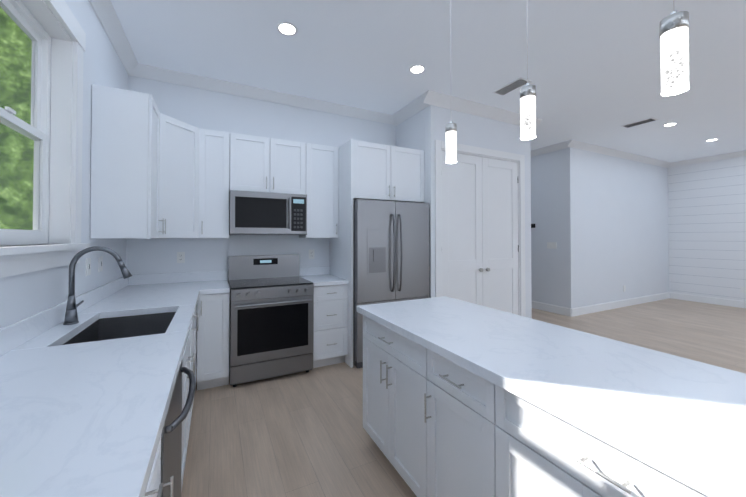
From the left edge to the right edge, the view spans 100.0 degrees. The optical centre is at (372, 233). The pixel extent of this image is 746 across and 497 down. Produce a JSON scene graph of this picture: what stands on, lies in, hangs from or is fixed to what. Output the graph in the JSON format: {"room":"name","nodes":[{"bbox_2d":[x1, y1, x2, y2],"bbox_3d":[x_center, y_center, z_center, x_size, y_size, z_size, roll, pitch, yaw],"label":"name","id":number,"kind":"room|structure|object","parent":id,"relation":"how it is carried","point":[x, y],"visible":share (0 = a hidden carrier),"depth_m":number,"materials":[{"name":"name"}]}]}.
{"room":"kitchen","nodes":[
{"label":"kitchen","id":0,"kind":"room"},
{"bbox_2d":[0,0,127,328],"bbox_3d":[-0.872,-0.148,-0.134,0.150,3.050,7.300,0,-1,-27],"label":"wall","id":1,"kind":"structure","parent":0,"point":[24,295],"depth_m":2.06,"materials":[{"name":"paint"}]},
{"bbox_2d":[0,0,89,277],"bbox_3d":[-1.644,-0.545,1.470,0.200,1.445,1.070,0,-1,-27],"label":"double-hung window","id":2,"kind":"structure","parent":1,"relation":"in","point":[23,18],"depth_m":1.77,"materials":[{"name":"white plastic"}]},
{"bbox_2d":[86,258,90,275],"bbox_3d":[-1.911,0.226,2.103,0.010,0.114,0.070,0,-1,-27],"label":"electrical outlet plate","id":3,"kind":"object","parent":1,"relation":"attached to","point":[88,260],"depth_m":2.09,"materials":[{"name":"white plastic"}]},
{"bbox_2d":[98,256,102,271],"bbox_3d":[-2.024,0.228,2.326,0.010,0.114,0.070,0,-1,-27],"label":"electrical outlet plate","id":4,"kind":"object","parent":1,"relation":"attached to","point":[100,259],"depth_m":2.31,"materials":[{"name":"white plastic"}]},
{"bbox_2d":[88,0,139,76],"bbox_3d":[-0.762,-1.624,-0.059,0.095,0.095,7.000,0,-1,-27],"label":"crown molding","id":5,"kind":"structure","parent":1,"relation":"attached to","point":[106,14],"depth_m":2.49,"materials":[{"name":"paint"}]},
{"bbox_2d":[90,84,165,237],"bbox_3d":[-1.856,-0.490,2.413,0.376,1.060,0.425,0,-1,-27],"label":"upper cabinet","id":6,"kind":"object","parent":1,"relation":"attached to","point":[155,173],"depth_m":2.23,"materials":[{"name":"paint"}]},
{"bbox_2d":[126,75,395,368],"bbox_3d":[-0.276,-0.092,4.170,4.790,3.050,0.150,0,-1,-27],"label":"wall","id":7,"kind":"structure","parent":0,"point":[208,109],"depth_m":3.47,"materials":[{"name":"paint"}]},
{"bbox_2d":[177,252,184,262],"bbox_3d":[-1.976,0.250,3.218,0.070,0.114,0.010,0,-1,-27],"label":"electrical outlet plate","id":8,"kind":"object","parent":7,"relation":"attached to","point":[180,257],"depth_m":3.22,"materials":[{"name":"white plastic"}]},
{"bbox_2d":[166,115,205,237],"bbox_3d":[-1.710,-0.485,2.809,0.353,1.060,0.352,0,-1,-27],"label":"upper cabinet","id":9,"kind":"object","parent":7,"relation":"attached to","point":[185,143],"depth_m":2.87,"materials":[{"name":"paint"}]},
{"bbox_2d":[206,129,237,237],"bbox_3d":[-1.615,-0.480,3.202,0.375,1.060,0.376,0,-1,-27],"label":"upper cabinet","id":10,"kind":"object","parent":7,"relation":"attached to","point":[221,147],"depth_m":3.09,"materials":[{"name":"paint"}]},
{"bbox_2d":[140,64,398,125],"bbox_3d":[-0.954,-1.568,3.709,2.905,0.110,0.095,0,-1,-27],"label":"crown molding","id":11,"kind":"structure","parent":7,"relation":"attached to","point":[146,71],"depth_m":3.52,"materials":[{"name":"paint"}]},
{"bbox_2d":[238,134,305,194],"bbox_3d":[-1.164,-0.714,3.452,0.768,0.585,0.340,0,-1,-27],"label":"upper cabinet","id":12,"kind":"object","parent":7,"relation":"attached to","point":[265,164],"depth_m":3.31,"materials":[{"name":"paint"}]},
{"bbox_2d":[229,190,306,234],"bbox_3d":[-1.140,-0.200,3.398,0.764,0.439,0.446,0,-1,-27],"label":"over-the-range microwave","id":13,"kind":"object","parent":12,"relation":"attached to","point":[258,213],"visible":1,"depth_m":3.22,"materials":[{"name":"silver metal"}]},
{"bbox_2d":[309,250,313,258],"bbox_3d":[-0.753,0.258,3.835,0.070,0.114,0.010,0,-1,-27],"label":"electrical outlet plate","id":14,"kind":"object","parent":7,"relation":"attached to","point":[311,252],"depth_m":3.83,"materials":[{"name":"white plastic"}]},
{"bbox_2d":[299,143,338,237],"bbox_3d":[-0.674,-0.473,3.696,0.447,1.060,0.340,0,-1,-27],"label":"upper cabinet","id":15,"kind":"object","parent":7,"relation":"attached to","point":[322,161],"depth_m":3.56,"materials":[{"name":"paint"}]},
{"bbox_2d":[396,108,425,202],"bbox_3d":[0.505,-0.093,4.088,0.060,3.050,0.698,0,-1,-27],"label":"wall","id":16,"kind":"structure","parent":0,"point":[410,132],"depth_m":3.97,"materials":[{"name":"paint"}]},
{"bbox_2d":[392,96,431,123],"bbox_3d":[0.472,-1.564,3.984,0.110,0.110,0.690,0,-1,-27],"label":"crown molding","id":17,"kind":"structure","parent":16,"relation":"attached to","point":[413,107],"depth_m":4.00,"materials":[{"name":"paint"}]},
{"bbox_2d":[111,0,745,161],"bbox_3d":[3.075,-1.679,3.276,10.250,0.100,9.800,0,-1,-27],"label":"ceiling","id":18,"kind":"structure","parent":0,"point":[594,71],"depth_m":2.88,"materials":[{"name":"paint"}]},
{"bbox_2d":[276,22,297,35],"bbox_3d":[-0.688,-1.636,2.509,0.169,0.005,0.169,0,-1,18],"label":"recessed light","id":19,"kind":"object","parent":18,"relation":"in","point":[287,28],"depth_m":2.50,"materials":[{"name":"paint"}]},
{"bbox_2d":[409,65,425,73],"bbox_3d":[0.441,-1.628,3.112,0.169,0.005,0.169,0,-1,18],"label":"recessed light","id":20,"kind":"object","parent":18,"relation":"in","point":[415,69],"depth_m":3.11,"materials":[{"name":"paint"}]},
{"bbox_2d":[445,0,456,163],"bbox_3d":[0.463,-1.033,1.861,0.120,1.228,0.120,0,-1,-27],"label":"pendant light","id":21,"kind":"object","parent":18,"relation":"hanging from","point":[451,140],"visible":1,"depth_m":1.83,"materials":[{"name":"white glass"}]},
{"bbox_2d":[492,77,531,95],"bbox_3d":[1.536,-1.621,3.474,0.170,0.010,0.380,0,-1,-27],"label":"ceiling vent","id":22,"kind":"object","parent":18,"relation":"in","point":[513,85],"depth_m":3.45,"materials":[{"name":"metal"}]},
{"bbox_2d":[520,0,535,139],"bbox_3d":[0.693,-1.039,1.406,0.120,1.228,0.120,0,-1,-27],"label":"pendant light","id":23,"kind":"object","parent":18,"relation":"hanging from","point":[528,111],"visible":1,"depth_m":1.38,"materials":[{"name":"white glass"}]},
{"bbox_2d":[621,117,657,127],"bbox_3d":[3.884,-1.606,4.568,0.170,0.010,0.380,0,-1,-27],"label":"ceiling vent","id":24,"kind":"object","parent":18,"relation":"in","point":[644,121],"depth_m":4.54,"materials":[{"name":"metal"}]},
{"bbox_2d":[663,122,677,126],"bbox_3d":[4.407,-1.608,4.641,0.169,0.005,0.169,0,-1,18],"label":"recessed light","id":25,"kind":"object","parent":18,"relation":"in","point":[669,124],"depth_m":4.63,"materials":[{"name":"paint"}]},
{"bbox_2d":[659,0,688,95],"bbox_3d":[0.918,-1.045,0.959,0.120,1.228,0.120,0,-1,-27],"label":"pendant light","id":26,"kind":"object","parent":18,"relation":"hanging from","point":[674,34],"visible":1,"depth_m":0.93,"materials":[{"name":"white glass"}]},
{"bbox_2d":[181,298,745,496],"bbox_3d":[3.075,1.471,3.235,10.250,0.100,9.800,0,-1,-27],"label":"floor","id":27,"kind":"structure","parent":0,"point":[302,434],"depth_m":2.37,"materials":[{"name":"brown wood"}]},
{"bbox_2d":[144,437,167,496],"bbox_3d":[-0.763,0.948,0.498,0.620,0.874,0.673,0,-1,-27],"label":"base cabinet","id":28,"kind":"object","parent":27,"relation":"on","point":[155,486],"depth_m":0.85,"materials":[{"name":"paint"}]},
{"bbox_2d":[160,360,194,496],"bbox_3d":[-1.022,0.957,1.092,0.693,0.873,0.604,0,-1,-27],"label":"dishwasher","id":29,"kind":"object","parent":27,"relation":"on","point":[171,445],"visible":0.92,"depth_m":1.18,"materials":[{"name":"grey metal"}]},
{"bbox_2d":[168,309,195,496],"bbox_3d":[-1.391,0.964,1.743,0.620,0.874,0.873,0,-1,-27],"label":"base cabinet","id":30,"kind":"object","parent":27,"relation":"on","point":[189,355],"depth_m":1.81,"materials":[{"name":"paint"}]},
{"bbox_2d":[196,306,197,362],"bbox_3d":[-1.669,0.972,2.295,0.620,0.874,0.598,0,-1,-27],"label":"base cabinet","id":31,"kind":"object","parent":27,"relation":"on","point":[196,306],"depth_m":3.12,"materials":[{"name":"paint"}]},
{"bbox_2d":[0,271,229,496],"bbox_3d":[-0.943,0.449,1.154,0.884,0.140,4.617,0,-1,-27],"label":"countertop","id":32,"kind":"structure","parent":31,"relation":"on","point":[85,419],"depth_m":0.95,"materials":[{"name":"stone"}]},
{"bbox_2d":[63,246,131,324],"bbox_3d":[-1.536,0.280,1.774,0.293,0.413,0.157,0,-1,-27],"label":"faucet","id":33,"kind":"object","parent":32,"relation":"on","point":[71,316],"visible":1,"depth_m":1.68,"materials":[{"name":"silver metal"}]},
{"bbox_2d":[63,312,175,344],"bbox_3d":[-1.348,0.622,1.722,0.444,0.188,0.704,0,-1,-27],"label":"sink basin","id":34,"kind":"object","parent":32,"relation":"in","point":[122,327],"visible":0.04,"depth_m":1.99,"materials":[{"name":"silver metal"}]},
{"bbox_2d":[197,293,229,389],"bbox_3d":[-1.564,0.982,3.072,0.260,0.874,0.620,0,-1,-27],"label":"base cabinet","id":35,"kind":"object","parent":27,"relation":"on","point":[213,310],"depth_m":2.81,"materials":[{"name":"paint"}]},
{"bbox_2d":[228,254,313,386],"bbox_3d":[-1.075,0.834,3.255,0.762,1.175,0.723,0,-1,-27],"label":"range","id":36,"kind":"object","parent":27,"relation":"on","point":[271,326],"visible":1,"depth_m":3.02,"materials":[{"name":"silver metal"}]},
{"bbox_2d":[313,284,347,367],"bbox_3d":[-0.582,0.988,3.567,0.386,0.874,0.620,0,-1,-27],"label":"base cabinet","id":37,"kind":"object","parent":27,"relation":"on","point":[330,343],"depth_m":3.30,"materials":[{"name":"paint"}]},
{"bbox_2d":[299,266,348,286],"bbox_3d":[-0.578,0.480,3.563,0.385,0.140,0.642,0,-1,-27],"label":"countertop","id":38,"kind":"structure","parent":37,"relation":"on","point":[319,276],"depth_m":3.69,"materials":[{"name":"stone"}]},
{"bbox_2d":[329,139,423,367],"bbox_3d":[0.046,0.214,3.841,0.972,2.430,0.713,0,-1,-27],"label":"tall cabinet","id":39,"kind":"object","parent":27,"relation":"on","point":[373,171],"visible":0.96,"depth_m":3.52,"materials":[{"name":"paint"}]},
{"bbox_2d":[353,199,428,368],"bbox_3d":[0.091,0.540,3.764,0.915,1.775,0.831,0,-1,-27],"label":"refrigerator","id":40,"kind":"object","parent":27,"relation":"on","point":[390,251],"visible":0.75,"depth_m":3.40,"materials":[{"name":"silver metal"}]},
{"bbox_2d":[363,315,707,496],"bbox_3d":[0.701,0.959,1.295,0.731,0.874,2.118,0,-1,-27],"label":"kitchen island","id":41,"kind":"object","parent":27,"relation":"on","point":[435,425],"visible":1,"depth_m":1.21,"materials":[{"name":"paint"}]},
{"bbox_2d":[356,296,745,496],"bbox_3d":[0.719,0.501,1.312,0.760,0.040,2.185,0,-1,-27],"label":"island countertop","id":42,"kind":"structure","parent":41,"relation":"on","point":[681,419],"depth_m":1.00,"materials":[{"name":"stone"}]},
{"bbox_2d":[426,105,531,318],"bbox_3d":[1.446,-0.093,4.114,1.765,3.050,0.100,0,-1,-27],"label":"wall","id":43,"kind":"structure","parent":0,"point":[480,132],"depth_m":4.00,"materials":[{"name":"paint"}]},
{"bbox_2d":[420,90,519,125],"bbox_3d":[1.435,-1.564,4.010,1.856,0.110,0.110,0,-1,-27],"label":"crown molding","id":44,"kind":"structure","parent":43,"relation":"attached to","point":[435,98],"depth_m":3.88,"materials":[{"name":"paint"}]},
{"bbox_2d":[442,151,518,314],"bbox_3d":[1.424,0.214,4.048,1.354,2.410,0.085,0,-1,-27],"label":"pantry doors","id":45,"kind":"structure","parent":43,"relation":"in","point":[480,248],"depth_m":4.04,"materials":[{"name":"paint"}]},
{"bbox_2d":[435,140,525,316],"bbox_3d":[1.408,0.167,4.081,1.560,2.530,0.118,0,-1,-27],"label":"door frame","id":46,"kind":"structure","parent":43,"relation":"attached to","point":[440,147],"depth_m":4.06,"materials":[{"name":"paint"}]},
{"bbox_2d":[536,118,542,128],"bbox_3d":[1.588,-1.539,5.935,0.110,0.110,3.410,0,-1,-27],"label":"crown molding","id":47,"kind":"structure","parent":43,"relation":"attached to","point":[538,121],"depth_m":4.44,"materials":[{"name":"paint"}]},
{"bbox_2d":[531,147,574,307],"bbox_3d":[2.837,-0.058,6.803,0.120,3.050,2.949,0,-1,-27],"label":"wall","id":48,"kind":"structure","parent":0,"point":[552,220],"depth_m":5.73,"materials":[{"name":"paint"}]},
{"bbox_2d":[531,142,563,156],"bbox_3d":[2.736,-1.535,6.783,0.095,0.095,2.930,0,-1,-27],"label":"crown molding","id":49,"kind":"structure","parent":48,"relation":"attached to","point":[558,146],"depth_m":5.78,"materials":[{"name":"paint"}]},
{"bbox_2d":[532,301,569,315],"bbox_3d":[2.772,1.397,6.762,0.017,0.140,2.930,0,-1,-27],"label":"baseboard","id":50,"kind":"structure","parent":48,"relation":"attached to","point":[561,310],"depth_m":5.74,"materials":[{"name":"paint"}]},
{"bbox_2d":[547,242,556,248],"bbox_3d":[3.289,0.226,5.756,0.011,0.115,0.180,0,-1,-27],"label":"light switch","id":51,"kind":"object","parent":48,"relation":"attached to","point":[551,245],"visible":1,"depth_m":5.74,"materials":[{"name":"white plastic"}]},
{"bbox_2d":[574,148,668,307],"bbox_3d":[5.104,-0.064,6.362,3.529,3.050,0.120,0,-1,-27],"label":"wall","id":52,"kind":"structure","parent":0,"point":[621,224],"depth_m":6.16,"materials":[{"name":"paint"}]},
{"bbox_2d":[564,140,671,167],"bbox_3d":[5.007,-1.542,6.211,3.635,0.095,0.096,0,-1,-27],"label":"crown molding","id":53,"kind":"structure","parent":52,"relation":"attached to","point":[570,143],"depth_m":6.03,"materials":[{"name":"paint"}]},
{"bbox_2d":[570,292,669,316],"bbox_3d":[5.065,1.390,6.246,3.647,0.140,0.017,0,-1,-27],"label":"baseboard","id":54,"kind":"structure","parent":52,"relation":"attached to","point":[572,312],"depth_m":6.06,"materials":[{"name":"paint"}]},
{"bbox_2d":[668,156,745,300],"bbox_3d":[8.221,-0.091,4.266,0.149,3.050,6.670,0,-1,-27],"label":"wall","id":55,"kind":"structure","parent":0,"point":[707,225],"depth_m":6.53,"materials":[{"name":"white wood"}]},
{"bbox_2d":[670,292,745,307],"bbox_3d":[8.166,1.363,4.169,0.017,0.140,6.520,0,-1,-27],"label":"baseboard","id":56,"kind":"structure","parent":55,"relation":"attached to","point":[688,297],"depth_m":6.49,"materials":[{"name":"paint"}]},
{"bbox_2d":[672,150,745,166],"bbox_3d":[8.138,-1.569,4.176,0.095,0.095,6.550,0,-1,-27],"label":"crown molding","id":57,"kind":"structure","parent":55,"relation":"attached to","point":[742,153],"depth_m":6.47,"materials":[{"name":"paint"}]},
{"label":"outside","id":58,"kind":"structure","parent":0,"visible":0},
{"bbox_2d":[0,8,33,229],"bbox_3d":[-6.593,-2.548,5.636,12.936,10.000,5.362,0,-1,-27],"label":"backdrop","id":59,"kind":"structure","parent":58,"point":[6,83],"depth_m":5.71,"materials":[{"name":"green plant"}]}
]}

